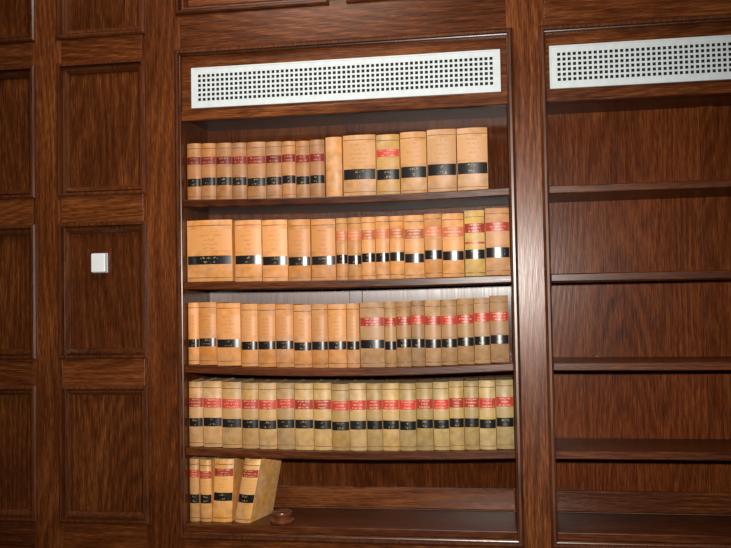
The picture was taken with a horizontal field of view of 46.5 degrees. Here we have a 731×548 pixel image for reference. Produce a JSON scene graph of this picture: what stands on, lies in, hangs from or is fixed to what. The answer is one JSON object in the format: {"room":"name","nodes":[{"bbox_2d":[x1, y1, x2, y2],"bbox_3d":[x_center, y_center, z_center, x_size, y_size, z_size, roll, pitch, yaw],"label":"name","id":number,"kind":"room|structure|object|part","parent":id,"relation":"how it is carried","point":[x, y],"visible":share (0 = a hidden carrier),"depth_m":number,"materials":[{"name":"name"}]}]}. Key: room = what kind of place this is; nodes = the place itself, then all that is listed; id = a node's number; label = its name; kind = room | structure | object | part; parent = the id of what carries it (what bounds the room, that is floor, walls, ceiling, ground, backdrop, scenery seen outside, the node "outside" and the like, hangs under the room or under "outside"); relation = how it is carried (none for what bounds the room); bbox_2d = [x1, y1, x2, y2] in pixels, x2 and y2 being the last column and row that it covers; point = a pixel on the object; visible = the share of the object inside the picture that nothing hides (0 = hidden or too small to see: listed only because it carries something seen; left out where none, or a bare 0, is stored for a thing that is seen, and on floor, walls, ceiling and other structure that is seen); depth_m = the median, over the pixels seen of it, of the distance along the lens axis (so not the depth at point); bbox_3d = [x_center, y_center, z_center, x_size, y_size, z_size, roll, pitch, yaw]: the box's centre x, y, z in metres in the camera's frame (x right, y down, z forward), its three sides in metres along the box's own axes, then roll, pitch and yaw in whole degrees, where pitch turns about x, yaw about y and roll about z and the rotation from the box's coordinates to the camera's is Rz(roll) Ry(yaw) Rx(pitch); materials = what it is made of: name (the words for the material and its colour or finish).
{"room":"law library","nodes":[
{"label":"law library","id":0,"kind":"room"},
{"bbox_2d":[0,0,730,547],"bbox_3d":[0.162,-0.123,3.423,4.570,3.185,0.434,-1,-2,9],"label":"wall","id":1,"kind":"structure","parent":0,"point":[89,404],"depth_m":3.40,"materials":[{"name":"wood"}]},
{"bbox_3d":[-1.537,-1.222,3.543,0.346,0.520,0.006,-1,-2,9],"label":"panel","id":2,"kind":"part","parent":1,"relation":"part of","materials":[{"name":"brown wood"}]},
{"bbox_3d":[-1.525,-0.575,3.522,0.346,0.514,0.006,-1,-2,9],"label":"panel","id":3,"kind":"part","parent":1,"relation":"part of","materials":[{"name":"brown wood"}]},
{"bbox_3d":[-1.513,0.077,3.500,0.346,0.516,0.006,-1,-2,9],"label":"panel","id":4,"kind":"part","parent":1,"relation":"part of","materials":[{"name":"brown wood"}]},
{"bbox_3d":[-1.502,0.726,3.479,0.346,0.514,0.006,-1,-2,9],"label":"panel","id":5,"kind":"part","parent":1,"relation":"part of","materials":[{"name":"brown wood"}]},
{"bbox_3d":[-1.533,-0.897,3.519,0.346,0.130,0.034,-1,-2,9],"label":"rail","id":6,"kind":"part","parent":1,"relation":"part of","materials":[{"name":"brown wood"}]},
{"bbox_3d":[-1.521,-0.250,3.498,0.346,0.137,0.034,-1,-2,9],"label":"rail","id":7,"kind":"part","parent":1,"relation":"part of","materials":[{"name":"brown wood"}]},
{"bbox_3d":[-1.494,1.242,3.449,0.346,0.519,0.034,-1,-2,9],"label":"rail","id":8,"kind":"part","parent":1,"relation":"part of","materials":[{"name":"brown wood"}]},
{"bbox_3d":[-1.510,0.402,3.476,0.346,0.135,0.034,-1,-2,9],"label":"rail","id":9,"kind":"part","parent":1,"relation":"part of","materials":[{"name":"brown wood"}]},
{"bbox_3d":[-1.540,-1.222,3.521,0.378,0.552,0.044,-1,-2,9],"label":"moulding","id":10,"kind":"part","parent":1,"relation":"part of","materials":[{"name":"brown wood"}]},
{"bbox_3d":[-1.529,-0.575,3.499,0.378,0.546,0.044,-1,-2,9],"label":"moulding","id":11,"kind":"part","parent":1,"relation":"part of","materials":[{"name":"brown wood"}]},
{"bbox_3d":[-1.517,0.076,3.478,0.378,0.548,0.044,-1,-2,9],"label":"moulding","id":12,"kind":"part","parent":1,"relation":"part of","materials":[{"name":"brown wood"}]},
{"bbox_3d":[-1.505,0.726,3.457,0.378,0.546,0.044,-1,-2,9],"label":"moulding","id":13,"kind":"part","parent":1,"relation":"part of","materials":[{"name":"brown wood"}]},
{"bbox_2d":[91,253,107,272],"bbox_3d":[-1.070,-0.044,3.419,0.064,0.080,0.027,-1,-2,9],"label":"light switch","id":14,"kind":"object","parent":1,"relation":"attached to","point":[99,261],"visible":1,"depth_m":3.41,"materials":[{"name":"grey plastic"}]},
{"bbox_3d":[-1.072,-1.233,3.449,0.378,0.552,0.044,-1,-2,9],"label":"moulding","id":15,"kind":"part","parent":1,"relation":"part of","materials":[{"name":"brown wood"}]},
{"bbox_3d":[-1.065,-0.908,3.447,0.346,0.130,0.034,-1,-2,9],"label":"rail","id":16,"kind":"part","parent":1,"relation":"part of","materials":[{"name":"brown wood"}]},
{"bbox_3d":[-1.060,-0.586,3.428,0.378,0.546,0.044,-1,-2,9],"label":"moulding","id":17,"kind":"part","parent":1,"relation":"part of","materials":[{"name":"brown wood"}]},
{"bbox_3d":[-1.053,-0.261,3.426,0.346,0.137,0.034,-1,-2,9],"label":"rail","id":18,"kind":"part","parent":1,"relation":"part of","materials":[{"name":"brown wood"}]},
{"bbox_3d":[-1.048,0.065,3.406,0.378,0.548,0.044,-1,-2,9],"label":"moulding","id":19,"kind":"part","parent":1,"relation":"part of","materials":[{"name":"brown wood"}]},
{"bbox_3d":[-1.068,-1.232,3.472,0.346,0.520,0.006,-1,-2,9],"label":"panel","id":20,"kind":"part","parent":1,"relation":"part of","materials":[{"name":"brown wood"}]},
{"bbox_3d":[-1.041,0.391,3.405,0.346,0.135,0.034,-1,-2,9],"label":"rail","id":21,"kind":"part","parent":1,"relation":"part of","materials":[{"name":"brown wood"}]},
{"bbox_3d":[-1.037,0.715,3.385,0.378,0.546,0.044,-1,-2,9],"label":"moulding","id":22,"kind":"part","parent":1,"relation":"part of","materials":[{"name":"brown wood"}]},
{"bbox_3d":[-1.057,-0.585,3.450,0.346,0.514,0.006,-1,-2,9],"label":"panel","id":23,"kind":"part","parent":1,"relation":"part of","materials":[{"name":"brown wood"}]},
{"bbox_3d":[-1.026,1.231,3.377,0.346,0.519,0.034,-1,-2,9],"label":"rail","id":24,"kind":"part","parent":1,"relation":"part of","materials":[{"name":"brown wood"}]},
{"bbox_3d":[-1.045,0.066,3.429,0.346,0.516,0.006,-1,-2,9],"label":"panel","id":25,"kind":"part","parent":1,"relation":"part of","materials":[{"name":"brown wood"}]},
{"bbox_3d":[-1.033,0.716,3.407,0.346,0.514,0.006,-1,-2,9],"label":"panel","id":26,"kind":"part","parent":1,"relation":"part of","materials":[{"name":"brown wood"}]},
{"bbox_3d":[-0.448,-1.279,3.378,0.590,0.455,0.006,-1,-2,9],"label":"panel","id":27,"kind":"part","parent":1,"relation":"part of","materials":[{"name":"brown wood"}]},
{"bbox_3d":[-0.452,-1.280,3.355,0.622,0.487,0.044,-1,-2,9],"label":"moulding","id":28,"kind":"part","parent":1,"relation":"part of","materials":[{"name":"brown wood"}]},
{"bbox_3d":[-0.104,-0.971,3.302,1.279,0.178,0.034,-1,-2,9],"label":"rail","id":29,"kind":"part","parent":1,"relation":"part of","materials":[{"name":"brown wood"}]},
{"bbox_2d":[174,27,524,547],"bbox_3d":[-0.063,0.061,3.411,1.327,1.928,0.355,-1,-2,9],"label":"bookcase","id":30,"kind":"object","parent":1,"relation":"on","point":[465,481],"visible":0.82,"depth_m":3.36,"materials":[{"name":"brown wood"}]},
{"bbox_2d":[188,302,199,363],"bbox_3d":[-0.673,0.239,3.463,0.044,0.245,0.171,-1,-2,9],"label":"book","id":31,"kind":"object","parent":30,"relation":"on","point":[193,308],"visible":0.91,"depth_m":3.38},
{"bbox_2d":[187,143,201,199],"bbox_3d":[-0.675,-0.406,3.478,0.057,0.227,0.166,-1,-2,9],"label":"book","id":32,"kind":"object","parent":30,"relation":"on","point":[193,149],"visible":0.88,"depth_m":3.40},
{"bbox_2d":[190,456,204,521],"bbox_3d":[-0.664,0.857,3.442,0.039,0.246,0.173,-1,-2,9],"label":"book","id":33,"kind":"object","parent":30,"relation":"on","point":[195,511],"visible":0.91,"depth_m":3.36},
{"bbox_3d":[-0.702,0.075,3.534,0.020,1.876,0.306,-1,-2,9],"label":"panel","id":34,"kind":"part","parent":30,"relation":"part of","materials":[{"name":"brown wood"}]},
{"bbox_2d":[189,378,208,446],"bbox_3d":[-0.662,0.557,3.447,0.057,0.256,0.166,-1,-2,9],"label":"book","id":35,"kind":"object","parent":30,"relation":"on","point":[196,417],"visible":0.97,"depth_m":3.37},
{"bbox_2d":[200,456,216,521],"bbox_3d":[-0.619,0.857,3.434,0.046,0.243,0.169,-1,-2,9],"label":"book","id":36,"kind":"object","parent":30,"relation":"on","point":[207,463],"visible":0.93,"depth_m":3.35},
{"bbox_2d":[201,143,216,198],"bbox_3d":[-0.616,-0.406,3.467,0.060,0.226,0.166,-1,-2,9],"label":"book","id":37,"kind":"object","parent":30,"relation":"on","point":[208,150],"visible":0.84,"depth_m":3.39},
{"bbox_2d":[187,220,234,281],"bbox_3d":[-0.609,-0.090,3.460,0.186,0.244,0.172,-1,-2,9],"label":"book","id":38,"kind":"object","parent":30,"relation":"on","point":[210,243],"visible":0.91,"depth_m":3.38,"materials":[{"name":"leather"}]},
{"bbox_2d":[199,302,228,364],"bbox_3d":[-0.614,0.239,3.453,0.072,0.248,0.178,-1,-2,9],"label":"book","id":39,"kind":"object","parent":30,"relation":"on","point":[207,310],"visible":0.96,"depth_m":3.37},
{"bbox_2d":[203,377,233,446],"bbox_3d":[-0.594,0.556,3.438,0.076,0.259,0.167,-1,-2,9],"label":"book","id":40,"kind":"object","parent":30,"relation":"on","point":[212,388],"visible":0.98,"depth_m":3.36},
{"bbox_2d":[216,143,232,198],"bbox_3d":[-0.551,-0.406,3.466,0.064,0.227,0.180,-1,-2,9],"label":"book","id":41,"kind":"object","parent":30,"relation":"on","point":[223,150],"visible":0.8,"depth_m":3.38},
{"bbox_2d":[213,457,244,521],"bbox_3d":[-0.548,0.854,3.424,0.090,0.246,0.173,-1,-2,9],"label":"book","id":42,"kind":"object","parent":30,"relation":"on","point":[228,470],"visible":0.96,"depth_m":3.34,"materials":[{"name":"leather"}]},
{"bbox_2d":[217,303,250,365],"bbox_3d":[-0.529,0.241,3.434,0.096,0.246,0.167,-1,-2,9],"label":"book","id":43,"kind":"object","parent":30,"relation":"on","point":[229,348],"visible":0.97,"depth_m":3.35,"materials":[{"name":"leather"}]},
{"bbox_2d":[222,378,252,447],"bbox_3d":[-0.515,0.557,3.429,0.080,0.258,0.179,-1,-2,9],"label":"book","id":44,"kind":"object","parent":30,"relation":"on","point":[232,388],"visible":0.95,"depth_m":3.34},
{"bbox_2d":[232,143,247,198],"bbox_3d":[-0.490,-0.406,3.448,0.060,0.226,0.168,-1,-2,9],"label":"book","id":45,"kind":"object","parent":30,"relation":"on","point":[239,150],"visible":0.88,"depth_m":3.37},
{"bbox_2d":[235,220,262,281],"bbox_3d":[-0.452,-0.089,3.436,0.108,0.242,0.176,-1,-2,9],"label":"book","id":46,"kind":"object","parent":30,"relation":"on","point":[248,233],"visible":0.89,"depth_m":3.35,"materials":[{"name":"leather"}]},
{"bbox_2d":[241,304,258,365],"bbox_3d":[-0.445,0.243,3.431,0.067,0.246,0.178,-1,-2,9],"label":"book","id":47,"kind":"object","parent":30,"relation":"on","point":[249,312],"visible":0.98,"depth_m":3.35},
{"bbox_2d":[242,379,267,448],"bbox_3d":[-0.441,0.558,3.411,0.067,0.256,0.166,-1,-2,9],"label":"book","id":48,"kind":"object","parent":30,"relation":"on","point":[250,389],"visible":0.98,"depth_m":3.33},
{"bbox_2d":[247,142,266,198],"bbox_3d":[-0.420,-0.407,3.441,0.076,0.227,0.171,-1,-2,9],"label":"book","id":49,"kind":"object","parent":30,"relation":"on","point":[256,151],"visible":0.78,"depth_m":3.36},
{"bbox_2d":[235,458,281,522],"bbox_3d":[-0.428,0.849,3.399,0.125,0.250,0.185,-2,-2,24],"label":"book","id":50,"kind":"object","parent":30,"relation":"on","point":[260,476],"visible":0.97,"depth_m":3.33,"materials":[{"name":"leather"}]},
{"bbox_2d":[258,304,276,366],"bbox_3d":[-0.376,0.243,3.413,0.071,0.246,0.169,-1,-2,9],"label":"book","id":51,"kind":"object","parent":30,"relation":"on","point":[266,313],"visible":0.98,"depth_m":3.33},
{"bbox_2d":[259,379,284,448],"bbox_3d":[-0.371,0.557,3.402,0.070,0.258,0.168,-1,-2,9],"label":"book","id":52,"kind":"object","parent":30,"relation":"on","point":[267,388],"visible":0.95,"depth_m":3.32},
{"bbox_2d":[266,141,282,197],"bbox_3d":[-0.350,-0.407,3.430,0.063,0.226,0.170,-1,-2,9],"label":"book","id":53,"kind":"object","parent":30,"relation":"on","point":[273,149],"visible":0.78,"depth_m":3.35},
{"bbox_2d":[262,220,288,280],"bbox_3d":[-0.345,-0.090,3.418,0.101,0.241,0.171,-1,-2,9],"label":"book","id":54,"kind":"object","parent":30,"relation":"on","point":[274,232],"visible":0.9,"depth_m":3.33,"materials":[{"name":"leather"}]},
{"bbox_3d":[-0.366,0.163,3.623,0.612,1.634,0.013,-1,-2,9],"label":"panel","id":55,"kind":"part","parent":30,"relation":"part of","materials":[{"name":"brown wood"}]},
{"bbox_2d":[270,509,293,524],"bbox_3d":[-0.327,0.948,3.327,0.094,0.043,0.094,-1,-2,9],"label":"stand","id":56,"kind":"object","parent":30,"relation":"on","point":[280,516],"visible":1,"depth_m":3.30,"materials":[{"name":"brown wood"}]},
{"bbox_2d":[276,304,302,366],"bbox_3d":[-0.304,0.244,3.407,0.070,0.246,0.179,-1,-2,9],"label":"book","id":57,"kind":"object","parent":30,"relation":"on","point":[284,312],"visible":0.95,"depth_m":3.32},
{"bbox_2d":[282,141,296,197],"bbox_3d":[-0.290,-0.407,3.423,0.054,0.226,0.174,-1,-2,9],"label":"book","id":58,"kind":"object","parent":30,"relation":"on","point":[288,147],"visible":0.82,"depth_m":3.34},
{"bbox_2d":[277,379,302,449],"bbox_3d":[-0.300,0.556,3.392,0.070,0.258,0.168,-1,-2,9],"label":"book","id":59,"kind":"object","parent":30,"relation":"on","point":[285,388],"visible":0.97,"depth_m":3.31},
{"bbox_2d":[288,219,311,280],"bbox_3d":[-0.247,-0.091,3.402,0.088,0.240,0.170,-1,-2,9],"label":"book","id":60,"kind":"object","parent":30,"relation":"on","point":[299,230],"visible":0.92,"depth_m":3.32,"materials":[{"name":"leather"}]},
{"bbox_2d":[294,305,311,367],"bbox_3d":[-0.234,0.245,3.392,0.070,0.244,0.172,-1,-2,9],"label":"book","id":61,"kind":"object","parent":30,"relation":"on","point":[302,314],"visible":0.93,"depth_m":3.31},
{"bbox_2d":[296,141,310,197],"bbox_3d":[-0.235,-0.407,3.414,0.054,0.225,0.172,-1,-2,9],"label":"book","id":62,"kind":"object","parent":30,"relation":"on","point":[302,147],"visible":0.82,"depth_m":3.33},
{"bbox_2d":[295,379,320,449],"bbox_3d":[-0.227,0.556,3.385,0.074,0.258,0.178,-1,-2,9],"label":"book","id":63,"kind":"object","parent":30,"relation":"on","point":[304,389],"visible":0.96,"depth_m":3.30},
{"bbox_2d":[310,140,325,196],"bbox_3d":[-0.177,-0.410,3.407,0.058,0.228,0.174,-1,-2,9],"label":"book","id":64,"kind":"object","parent":30,"relation":"on","point":[317,147],"visible":0.82,"depth_m":3.32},
{"bbox_2d":[311,304,328,367],"bbox_3d":[-0.166,0.243,3.383,0.063,0.247,0.174,-1,-2,9],"label":"book","id":65,"kind":"object","parent":30,"relation":"on","point":[320,344],"visible":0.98,"depth_m":3.30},
{"bbox_2d":[311,219,336,280],"bbox_3d":[-0.152,-0.092,3.395,0.096,0.240,0.178,-1,-2,9],"label":"book","id":66,"kind":"object","parent":30,"relation":"on","point":[323,231],"visible":0.88,"depth_m":3.31,"materials":[{"name":"leather"}]},
{"bbox_2d":[314,379,338,449],"bbox_3d":[-0.154,0.554,3.374,0.069,0.259,0.176,-1,-2,9],"label":"book","id":67,"kind":"object","parent":30,"relation":"on","point":[322,394],"visible":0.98,"depth_m":3.29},
{"bbox_2d":[326,137,343,196],"bbox_3d":[-0.111,-0.415,3.400,0.064,0.236,0.178,-1,-2,9],"label":"book","id":68,"kind":"object","parent":30,"relation":"on","point":[334,172],"visible":0.72,"depth_m":3.31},
{"bbox_2d":[328,304,346,367],"bbox_3d":[-0.098,0.242,3.370,0.071,0.246,0.169,-1,-2,9],"label":"book","id":69,"kind":"object","parent":30,"relation":"on","point":[337,314],"visible":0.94,"depth_m":3.29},
{"bbox_2d":[331,380,351,450],"bbox_3d":[-0.084,0.555,3.362,0.069,0.256,0.176,-1,-2,9],"label":"book","id":70,"kind":"object","parent":30,"relation":"on","point":[339,389],"visible":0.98,"depth_m":3.28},
{"bbox_2d":[336,218,348,279],"bbox_3d":[-0.080,-0.094,3.385,0.044,0.241,0.178,-1,-2,9],"label":"book","id":71,"kind":"object","parent":30,"relation":"on","point":[341,223],"visible":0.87,"depth_m":3.30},
{"bbox_2d":[191,49,500,108],"bbox_3d":[-0.092,-0.751,3.287,1.214,0.161,0.008,-1,-2,9],"label":"vent grille","id":72,"kind":"object","parent":30,"relation":"attached to","point":[478,71],"visible":1,"depth_m":3.28,"materials":[{"name":"metal"}]},
{"bbox_3d":[-0.070,-0.286,3.421,1.279,0.039,0.298,-1,-2,9],"label":"shelf","id":73,"kind":"part","parent":30,"relation":"part of","materials":[{"name":"brown wood"}]},
{"bbox_3d":[-0.064,0.039,3.411,1.279,0.036,0.298,-1,-2,9],"label":"shelf","id":74,"kind":"part","parent":30,"relation":"part of","materials":[{"name":"brown wood"}]},
{"bbox_3d":[-0.058,0.372,3.400,1.279,0.047,0.298,-1,-2,9],"label":"shelf","id":75,"kind":"part","parent":30,"relation":"part of","materials":[{"name":"brown wood"}]},
{"bbox_3d":[-0.052,0.693,3.389,1.279,0.041,0.298,-1,-2,9],"label":"shelf","id":76,"kind":"part","parent":30,"relation":"part of","materials":[{"name":"brown wood"}]},
{"bbox_3d":[-0.048,0.982,3.376,1.279,0.030,0.306,-1,-2,9],"label":"shelf","id":77,"kind":"part","parent":30,"relation":"part of","materials":[{"name":"brown wood"}]},
{"bbox_2d":[346,303,360,367],"bbox_3d":[-0.036,0.240,3.364,0.049,0.248,0.172,-1,-2,9],"label":"book","id":78,"kind":"object","parent":30,"relation":"on","point":[352,309],"visible":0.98,"depth_m":3.28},
{"bbox_2d":[347,217,361,279],"bbox_3d":[-0.031,-0.096,3.373,0.053,0.242,0.169,-1,-2,9],"label":"book","id":79,"kind":"object","parent":30,"relation":"on","point":[354,223],"visible":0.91,"depth_m":3.29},
{"bbox_2d":[343,135,376,195],"bbox_3d":[-0.011,-0.419,3.383,0.128,0.239,0.175,-1,-2,9],"label":"book","id":80,"kind":"object","parent":30,"relation":"on","point":[359,151],"visible":0.79,"depth_m":3.30,"materials":[{"name":"leather"}]},
{"bbox_2d":[349,379,371,450],"bbox_3d":[-0.018,0.552,3.348,0.064,0.258,0.170,-1,-2,9],"label":"book","id":81,"kind":"object","parent":30,"relation":"on","point":[357,388],"visible":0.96,"depth_m":3.27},
{"bbox_2d":[361,217,375,279],"bbox_3d":[0.023,-0.097,3.362,0.053,0.241,0.174,-1,-2,9],"label":"book","id":82,"kind":"object","parent":30,"relation":"on","point":[367,223],"visible":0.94,"depth_m":3.28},
{"bbox_2d":[360,302,384,366],"bbox_3d":[0.038,0.236,3.354,0.094,0.250,0.173,-1,-2,9],"label":"book","id":83,"kind":"object","parent":30,"relation":"on","point":[372,323],"visible":0.96,"depth_m":3.27,"materials":[{"name":"leather"}]},
{"bbox_2d":[366,379,386,450],"bbox_3d":[0.047,0.551,3.347,0.060,0.257,0.180,-1,-2,9],"label":"book","id":84,"kind":"object","parent":30,"relation":"on","point":[373,387],"visible":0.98,"depth_m":3.26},
{"bbox_2d":[375,216,389,278],"bbox_3d":[0.077,-0.099,3.354,0.052,0.242,0.171,-1,-2,9],"label":"book","id":85,"kind":"object","parent":30,"relation":"on","point":[382,233],"visible":0.84,"depth_m":3.27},
{"bbox_2d":[376,134,400,194],"bbox_3d":[0.099,-0.420,3.361,0.090,0.234,0.172,-1,-2,9],"label":"book","id":86,"kind":"object","parent":30,"relation":"on","point":[388,159],"visible":0.82,"depth_m":3.28,"materials":[{"name":"leather"}]},
{"bbox_2d":[384,302,396,366],"bbox_3d":[0.108,0.234,3.346,0.044,0.250,0.180,-1,-2,9],"label":"book","id":87,"kind":"object","parent":30,"relation":"on","point":[389,307],"visible":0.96,"depth_m":3.26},
{"bbox_2d":[382,379,402,450],"bbox_3d":[0.108,0.548,3.327,0.064,0.257,0.165,-1,-2,9],"label":"book","id":88,"kind":"object","parent":30,"relation":"on","point":[390,388],"visible":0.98,"depth_m":3.25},
{"bbox_3d":[-0.023,0.929,3.541,1.279,0.085,0.024,-1,-2,9],"label":"rail","id":89,"kind":"part","parent":30,"relation":"part of","materials":[{"name":"brown wood"}]},
{"bbox_2d":[389,216,404,278],"bbox_3d":[0.133,-0.100,3.352,0.056,0.242,0.178,-1,-2,9],"label":"book","id":90,"kind":"object","parent":30,"relation":"on","point":[396,223],"visible":0.83,"depth_m":3.27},
{"bbox_2d":[396,301,411,366],"bbox_3d":[0.158,0.232,3.331,0.056,0.249,0.166,-1,-2,9],"label":"book","id":91,"kind":"object","parent":30,"relation":"on","point":[403,309],"visible":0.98,"depth_m":3.25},
{"bbox_2d":[399,379,418,450],"bbox_3d":[0.173,0.547,3.318,0.063,0.255,0.169,-1,-2,9],"label":"book","id":92,"kind":"object","parent":30,"relation":"on","point":[407,388],"visible":0.95,"depth_m":3.24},
{"bbox_2d":[400,131,427,192],"bbox_3d":[0.196,-0.426,3.349,0.100,0.239,0.171,-1,-2,9],"label":"book","id":93,"kind":"object","parent":30,"relation":"on","point":[413,145],"visible":0.82,"depth_m":3.27,"materials":[{"name":"leather"}]},
{"bbox_2d":[404,215,424,277],"bbox_3d":[0.199,-0.102,3.337,0.075,0.242,0.173,-1,-2,9],"label":"book","id":94,"kind":"object","parent":30,"relation":"on","point":[413,224],"visible":0.88,"depth_m":3.25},
{"bbox_2d":[411,300,425,365],"bbox_3d":[0.212,0.229,3.325,0.050,0.250,0.168,-1,-2,9],"label":"book","id":95,"kind":"object","parent":30,"relation":"on","point":[417,307],"visible":0.95,"depth_m":3.25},
{"bbox_2d":[416,379,434,450],"bbox_3d":[0.238,0.544,3.313,0.063,0.256,0.174,-1,-2,9],"label":"book","id":96,"kind":"object","parent":30,"relation":"on","point":[424,388],"visible":0.98,"depth_m":3.23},
{"bbox_2d":[424,300,441,365],"bbox_3d":[0.270,0.226,3.322,0.061,0.250,0.180,-1,-2,9],"label":"book","id":97,"kind":"object","parent":30,"relation":"on","point":[433,334],"visible":0.98,"depth_m":3.24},
{"bbox_2d":[424,214,442,277],"bbox_3d":[0.271,-0.106,3.330,0.067,0.244,0.180,-1,-2,9],"label":"book","id":98,"kind":"object","parent":30,"relation":"on","point":[432,222],"visible":0.91,"depth_m":3.24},
{"bbox_3d":[0.293,0.148,3.522,0.612,1.634,0.013,-1,-2,9],"label":"panel","id":99,"kind":"part","parent":30,"relation":"part of","materials":[{"name":"brown wood"}]},
{"bbox_2d":[433,378,449,449],"bbox_3d":[0.299,0.541,3.304,0.058,0.257,0.170,-1,-2,9],"label":"book","id":100,"kind":"object","parent":30,"relation":"on","point":[440,386],"visible":0.97,"depth_m":3.22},
{"bbox_2d":[427,129,457,191],"bbox_3d":[0.304,-0.431,3.333,0.111,0.241,0.178,-1,-2,9],"label":"book","id":101,"kind":"object","parent":30,"relation":"on","point":[441,143],"visible":0.78,"depth_m":3.25,"materials":[{"name":"leather"}]},
{"bbox_2d":[441,299,457,364],"bbox_3d":[0.330,0.223,3.307,0.058,0.248,0.170,-1,-2,9],"label":"book","id":102,"kind":"object","parent":30,"relation":"on","point":[449,306],"visible":0.97,"depth_m":3.23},
{"bbox_2d":[442,213,465,276],"bbox_3d":[0.345,-0.108,3.312,0.081,0.242,0.169,-1,-2,9],"label":"book","id":103,"kind":"object","parent":30,"relation":"on","point":[453,231],"visible":0.9,"depth_m":3.23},
{"bbox_2d":[449,377,464,449],"bbox_3d":[0.357,0.538,3.297,0.054,0.259,0.179,-1,-2,9],"label":"book","id":104,"kind":"object","parent":30,"relation":"on","point":[456,385],"visible":0.99,"depth_m":3.21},
{"bbox_2d":[457,298,474,363],"bbox_3d":[0.391,0.219,3.299,0.062,0.249,0.175,-1,-2,9],"label":"book","id":105,"kind":"object","parent":30,"relation":"on","point":[465,306],"visible":0.98,"depth_m":3.21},
{"bbox_2d":[464,377,479,449],"bbox_3d":[0.413,0.536,3.289,0.054,0.258,0.178,-1,-2,9],"label":"book","id":106,"kind":"object","parent":30,"relation":"on","point":[471,385],"visible":0.98,"depth_m":3.20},
{"bbox_2d":[457,127,488,190],"bbox_3d":[0.418,-0.435,3.310,0.115,0.238,0.168,-1,-2,9],"label":"book","id":107,"kind":"object","parent":30,"relation":"on","point":[472,143],"visible":0.87,"depth_m":3.23,"materials":[{"name":"leather"}]},
{"bbox_2d":[464,210,485,275],"bbox_3d":[0.427,-0.115,3.306,0.075,0.250,0.175,-1,-2,9],"label":"book","id":108,"kind":"object","parent":30,"relation":"on","point":[474,220],"visible":0.91,"depth_m":3.22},
{"bbox_2d":[474,298,490,363],"bbox_3d":[0.452,0.216,3.285,0.058,0.248,0.169,-1,-2,9],"label":"book","id":109,"kind":"object","parent":30,"relation":"on","point":[481,305],"visible":1,"depth_m":3.20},
{"bbox_2d":[479,376,496,449],"bbox_3d":[0.471,0.532,3.272,0.061,0.259,0.169,-1,-2,9],"label":"book","id":110,"kind":"object","parent":30,"relation":"on","point":[487,398],"visible":1,"depth_m":3.19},
{"bbox_2d":[485,208,509,275],"bbox_3d":[0.511,-0.120,3.288,0.089,0.254,0.173,-1,-2,9],"label":"book","id":111,"kind":"object","parent":30,"relation":"on","point":[496,219],"visible":0.96,"depth_m":3.21,"materials":[{"name":"leather"}]},
{"bbox_2d":[489,295,508,362],"bbox_3d":[0.517,0.209,3.281,0.069,0.252,0.178,-1,-2,9],"label":"book","id":112,"kind":"object","parent":30,"relation":"on","point":[499,325],"visible":1,"depth_m":3.19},
{"bbox_2d":[495,376,513,448],"bbox_3d":[0.535,0.529,3.268,0.064,0.258,0.175,-1,-2,9],"label":"book","id":113,"kind":"object","parent":30,"relation":"on","point":[504,385],"visible":1,"depth_m":3.19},
{"bbox_3d":[0.582,0.045,3.338,0.020,1.876,0.306,-1,-2,9],"label":"panel","id":114,"kind":"part","parent":30,"relation":"part of","materials":[{"name":"brown wood"}]},
{"bbox_3d":[-0.064,1.230,3.229,1.279,0.476,0.034,-1,-2,9],"label":"rail","id":115,"kind":"part","parent":1,"relation":"part of","materials":[{"name":"brown wood"}]},
{"bbox_3d":[0.230,-1.296,3.251,0.622,0.487,0.044,-1,-2,9],"label":"moulding","id":116,"kind":"part","parent":1,"relation":"part of","materials":[{"name":"brown wood"}]},
{"bbox_2d":[538,13,730,547],"bbox_3d":[1.341,0.029,3.197,1.327,1.928,0.355,-1,-2,9],"label":"bookcase","id":117,"kind":"object","parent":1,"relation":"on","point":[636,179],"visible":1,"depth_m":3.37,"materials":[{"name":"brown wood"}]},
{"bbox_3d":[1.038,0.131,3.408,0.612,1.634,0.013,-1,-2,9],"label":"panel","id":118,"kind":"part","parent":117,"relation":"part of","materials":[{"name":"brown wood"}]},
{"bbox_2d":[549,35,730,88],"bbox_3d":[1.299,-0.783,3.075,1.241,0.161,0.008,-1,-2,9],"label":"vent grille","id":119,"kind":"object","parent":117,"relation":"attached to","point":[703,58],"visible":1,"depth_m":3.12,"materials":[{"name":"metal"}]},
{"bbox_3d":[1.334,-0.323,3.207,1.279,0.030,0.298,-1,-2,9],"label":"shelf","id":120,"kind":"part","parent":117,"relation":"part of","materials":[{"name":"brown wood"}]},
{"bbox_3d":[1.340,0.004,3.196,1.279,0.030,0.298,-1,-2,9],"label":"shelf","id":121,"kind":"part","parent":117,"relation":"part of","materials":[{"name":"brown wood"}]},
{"bbox_3d":[1.346,0.332,3.185,1.279,0.032,0.298,-1,-2,9],"label":"shelf","id":122,"kind":"part","parent":117,"relation":"part of","materials":[{"name":"brown wood"}]},
{"bbox_3d":[1.352,0.655,3.174,1.279,0.030,0.298,-1,-2,9],"label":"shelf","id":123,"kind":"part","parent":117,"relation":"part of","materials":[{"name":"brown wood"}]},
{"bbox_3d":[1.357,0.949,3.161,1.279,0.030,0.306,-1,-2,9],"label":"shelf","id":124,"kind":"part","parent":117,"relation":"part of","materials":[{"name":"brown wood"}]},
{"bbox_3d":[1.381,0.897,3.326,1.279,0.085,0.024,-1,-2,9],"label":"rail","id":125,"kind":"part","parent":117,"relation":"part of","materials":[{"name":"brown wood"}]},
{"bbox_3d":[1.697,0.115,3.307,0.612,1.634,0.013,-1,-2,9],"label":"panel","id":126,"kind":"part","parent":117,"relation":"part of","materials":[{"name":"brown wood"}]},
{"bbox_3d":[1.300,-1.004,3.087,1.279,0.178,0.034,-1,-2,9],"label":"rail","id":127,"kind":"part","parent":1,"relation":"part of","materials":[{"name":"brown wood"}]},
{"bbox_3d":[1.340,1.198,3.014,1.279,0.476,0.034,-1,-2,9],"label":"rail","id":128,"kind":"part","parent":1,"relation":"part of","materials":[{"name":"brown wood"}]}
]}

